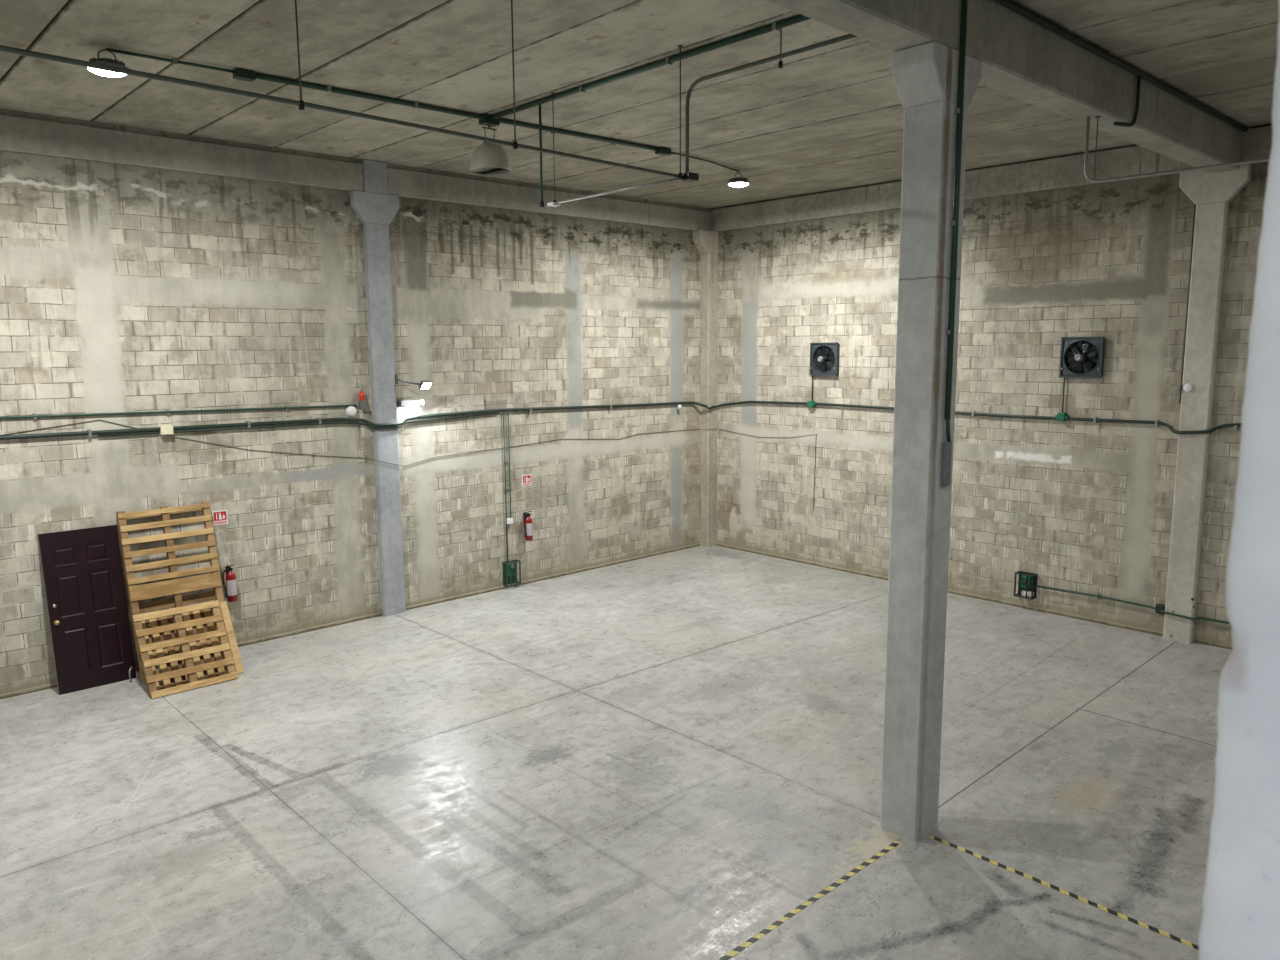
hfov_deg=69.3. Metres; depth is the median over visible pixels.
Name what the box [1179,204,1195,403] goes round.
conduit
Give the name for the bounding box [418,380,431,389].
lamp
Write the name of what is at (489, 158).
dome lamp
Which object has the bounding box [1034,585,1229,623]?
conduit
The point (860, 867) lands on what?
tape
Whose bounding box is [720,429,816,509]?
hanging cable
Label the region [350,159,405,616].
wall column
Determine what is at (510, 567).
electrical box
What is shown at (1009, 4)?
conduit
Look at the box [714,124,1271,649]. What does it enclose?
wall
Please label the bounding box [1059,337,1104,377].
exhaust fan
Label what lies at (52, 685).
baseboard
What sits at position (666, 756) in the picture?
floor
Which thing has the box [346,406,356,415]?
wall speaker
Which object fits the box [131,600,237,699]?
pallet
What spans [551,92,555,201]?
rod
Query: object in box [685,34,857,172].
conduit
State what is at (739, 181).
lamp
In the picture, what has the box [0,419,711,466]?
cable
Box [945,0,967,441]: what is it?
conduit
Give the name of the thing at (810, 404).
junction box
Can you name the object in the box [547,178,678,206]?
conduit
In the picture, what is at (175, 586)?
pallet
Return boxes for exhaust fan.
[810,342,839,375]
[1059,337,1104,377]
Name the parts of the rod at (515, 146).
rod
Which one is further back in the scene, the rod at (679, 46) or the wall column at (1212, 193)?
the wall column at (1212, 193)
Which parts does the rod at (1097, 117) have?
rod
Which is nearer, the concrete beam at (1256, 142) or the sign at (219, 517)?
the concrete beam at (1256, 142)
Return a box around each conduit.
[0,45,698,181]
[0,401,706,439]
[0,405,356,419]
[106,48,738,171]
[491,14,811,119]
[503,412,512,561]
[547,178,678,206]
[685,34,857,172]
[705,401,1241,433]
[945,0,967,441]
[994,0,1247,131]
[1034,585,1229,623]
[1084,116,1269,182]
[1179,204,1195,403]
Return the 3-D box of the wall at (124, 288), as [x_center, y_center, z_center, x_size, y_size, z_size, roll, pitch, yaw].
[-6.449,-1.269,13.415,22.250,7.750,0.200,-8,11,-43]
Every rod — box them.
[295,0,304,109]
[511,0,517,148]
[537,101,544,206]
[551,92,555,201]
[678,45,682,179]
[778,28,782,68]
[1094,116,1100,178]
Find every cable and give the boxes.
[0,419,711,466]
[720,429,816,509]
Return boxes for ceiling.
[0,0,1278,208]
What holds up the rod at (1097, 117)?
hanging from the concrete beam at (1021, 58)
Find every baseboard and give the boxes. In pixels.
[0,543,699,698]
[716,543,1162,635]
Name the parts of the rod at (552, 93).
rod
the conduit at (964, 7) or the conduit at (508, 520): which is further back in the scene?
the conduit at (508, 520)
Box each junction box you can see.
[807,375,815,407]
[1055,378,1068,420]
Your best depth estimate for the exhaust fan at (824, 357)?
18.33 m
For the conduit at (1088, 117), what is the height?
0.701 m
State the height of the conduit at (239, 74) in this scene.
0.109 m
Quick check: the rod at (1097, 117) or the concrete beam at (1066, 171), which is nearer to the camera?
the rod at (1097, 117)
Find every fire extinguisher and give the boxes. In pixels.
[222,565,237,601]
[523,511,532,540]
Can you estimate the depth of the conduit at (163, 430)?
14.31 m
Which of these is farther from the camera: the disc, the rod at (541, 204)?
the disc
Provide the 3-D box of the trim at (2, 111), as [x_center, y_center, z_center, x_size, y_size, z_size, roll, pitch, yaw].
[-6.489,-4.744,12.732,21.980,0.075,0.075,-8,11,-43]
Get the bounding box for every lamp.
[85,49,128,76]
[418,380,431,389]
[470,125,510,174]
[727,172,749,186]
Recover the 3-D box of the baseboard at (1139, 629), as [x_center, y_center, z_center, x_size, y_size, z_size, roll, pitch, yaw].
[4.934,1.923,17.692,0.050,0.060,9.320,-8,11,-43]
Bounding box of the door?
[37,525,136,694]
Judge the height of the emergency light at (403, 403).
0.105 m
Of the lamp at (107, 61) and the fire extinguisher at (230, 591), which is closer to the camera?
the lamp at (107, 61)
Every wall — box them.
[0,120,700,693]
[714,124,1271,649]
[1199,0,1279,959]
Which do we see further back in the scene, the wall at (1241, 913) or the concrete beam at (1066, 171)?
the concrete beam at (1066, 171)
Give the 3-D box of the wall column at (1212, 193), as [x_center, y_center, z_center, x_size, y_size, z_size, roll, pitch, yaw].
[8.201,-0.993,13.648,0.150,6.950,0.870,-8,11,-43]
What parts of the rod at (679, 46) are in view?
rod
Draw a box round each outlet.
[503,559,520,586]
[1014,571,1037,599]
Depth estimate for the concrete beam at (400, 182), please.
16.86 m
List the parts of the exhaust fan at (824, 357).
blade, motor, blade, blade, blade, blade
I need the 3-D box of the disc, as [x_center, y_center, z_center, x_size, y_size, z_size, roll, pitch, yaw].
[8.034,-1.360,13.640,0.050,0.130,0.210,-8,11,-43]
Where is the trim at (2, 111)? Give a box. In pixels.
[0,108,710,211]
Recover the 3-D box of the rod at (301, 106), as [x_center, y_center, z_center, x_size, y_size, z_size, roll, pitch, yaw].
[-2.399,-3.253,6.456,0.054,1.280,0.054,-8,11,-43]
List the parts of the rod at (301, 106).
rod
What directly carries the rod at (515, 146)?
hanging from the ceiling
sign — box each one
[212,510,227,525]
[522,474,530,486]
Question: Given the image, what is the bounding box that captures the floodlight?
[395,374,431,389]
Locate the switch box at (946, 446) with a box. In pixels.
[940,441,951,486]
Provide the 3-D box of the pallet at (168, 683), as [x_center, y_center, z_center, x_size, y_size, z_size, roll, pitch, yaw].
[-6.188,2.299,12.739,1.165,0.987,0.615,-8,11,-43]
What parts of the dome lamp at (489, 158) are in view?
lamp shade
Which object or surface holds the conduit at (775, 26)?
attached to the ceiling
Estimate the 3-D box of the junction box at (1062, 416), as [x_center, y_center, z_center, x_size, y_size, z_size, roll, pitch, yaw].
[6.874,-1.311,15.040,0.100,0.698,0.200,-8,11,-43]
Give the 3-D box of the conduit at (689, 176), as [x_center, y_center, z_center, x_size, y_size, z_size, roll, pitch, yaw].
[-4.310,-2.371,4.669,13.757,0.081,0.139,-9,12,-44]
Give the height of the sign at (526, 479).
0.215 m
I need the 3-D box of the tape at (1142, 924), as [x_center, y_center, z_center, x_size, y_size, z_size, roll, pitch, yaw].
[4.222,3.516,6.920,0.064,0.002,4.500,-8,11,-43]
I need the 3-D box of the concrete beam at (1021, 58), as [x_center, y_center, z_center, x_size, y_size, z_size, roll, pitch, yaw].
[2.494,-3.827,7.685,15.880,0.580,0.380,-8,11,-43]
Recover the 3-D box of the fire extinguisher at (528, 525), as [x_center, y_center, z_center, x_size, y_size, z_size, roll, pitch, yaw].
[-2.119,0.856,17.515,0.170,0.575,0.209,-1,8,-6]
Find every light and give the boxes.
[358,391,365,408]
[397,400,423,406]
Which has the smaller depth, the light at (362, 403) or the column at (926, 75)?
the column at (926, 75)
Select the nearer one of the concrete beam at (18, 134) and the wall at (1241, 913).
the wall at (1241, 913)
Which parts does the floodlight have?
arm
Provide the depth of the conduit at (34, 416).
13.05 m
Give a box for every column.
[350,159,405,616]
[692,230,717,546]
[881,41,981,841]
[1163,164,1251,643]
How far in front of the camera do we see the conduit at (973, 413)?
15.36 m
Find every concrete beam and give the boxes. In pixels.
[0,114,363,190]
[387,167,710,230]
[711,145,1193,230]
[765,0,1242,172]
[1240,125,1272,163]
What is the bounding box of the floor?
[0,545,1231,959]
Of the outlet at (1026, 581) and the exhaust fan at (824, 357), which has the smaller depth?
the outlet at (1026, 581)
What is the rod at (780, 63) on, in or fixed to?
hanging from the ceiling
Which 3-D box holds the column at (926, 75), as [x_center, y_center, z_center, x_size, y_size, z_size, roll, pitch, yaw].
[2.510,-0.135,8.218,0.795,6.880,0.390,-8,11,-43]
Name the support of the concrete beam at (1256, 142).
attached to the wall at (1079, 506)
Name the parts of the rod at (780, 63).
rod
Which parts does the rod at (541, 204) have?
rod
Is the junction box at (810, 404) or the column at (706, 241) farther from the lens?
the column at (706, 241)
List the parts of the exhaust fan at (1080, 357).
blade, blade, motor, blade, blade, blade, blade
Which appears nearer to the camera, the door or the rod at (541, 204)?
the rod at (541, 204)
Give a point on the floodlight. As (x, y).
(426, 384)
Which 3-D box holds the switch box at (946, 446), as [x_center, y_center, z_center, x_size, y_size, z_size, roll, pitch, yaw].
[2.671,-0.140,8.069,0.100,0.390,0.045,-8,11,-43]
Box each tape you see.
[718,841,899,959]
[929,835,1198,949]
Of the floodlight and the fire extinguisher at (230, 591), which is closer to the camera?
the fire extinguisher at (230, 591)
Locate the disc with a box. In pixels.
[1176,383,1192,391]
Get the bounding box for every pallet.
[116,501,223,682]
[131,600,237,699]
[141,601,243,690]
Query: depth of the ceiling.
10.29 m

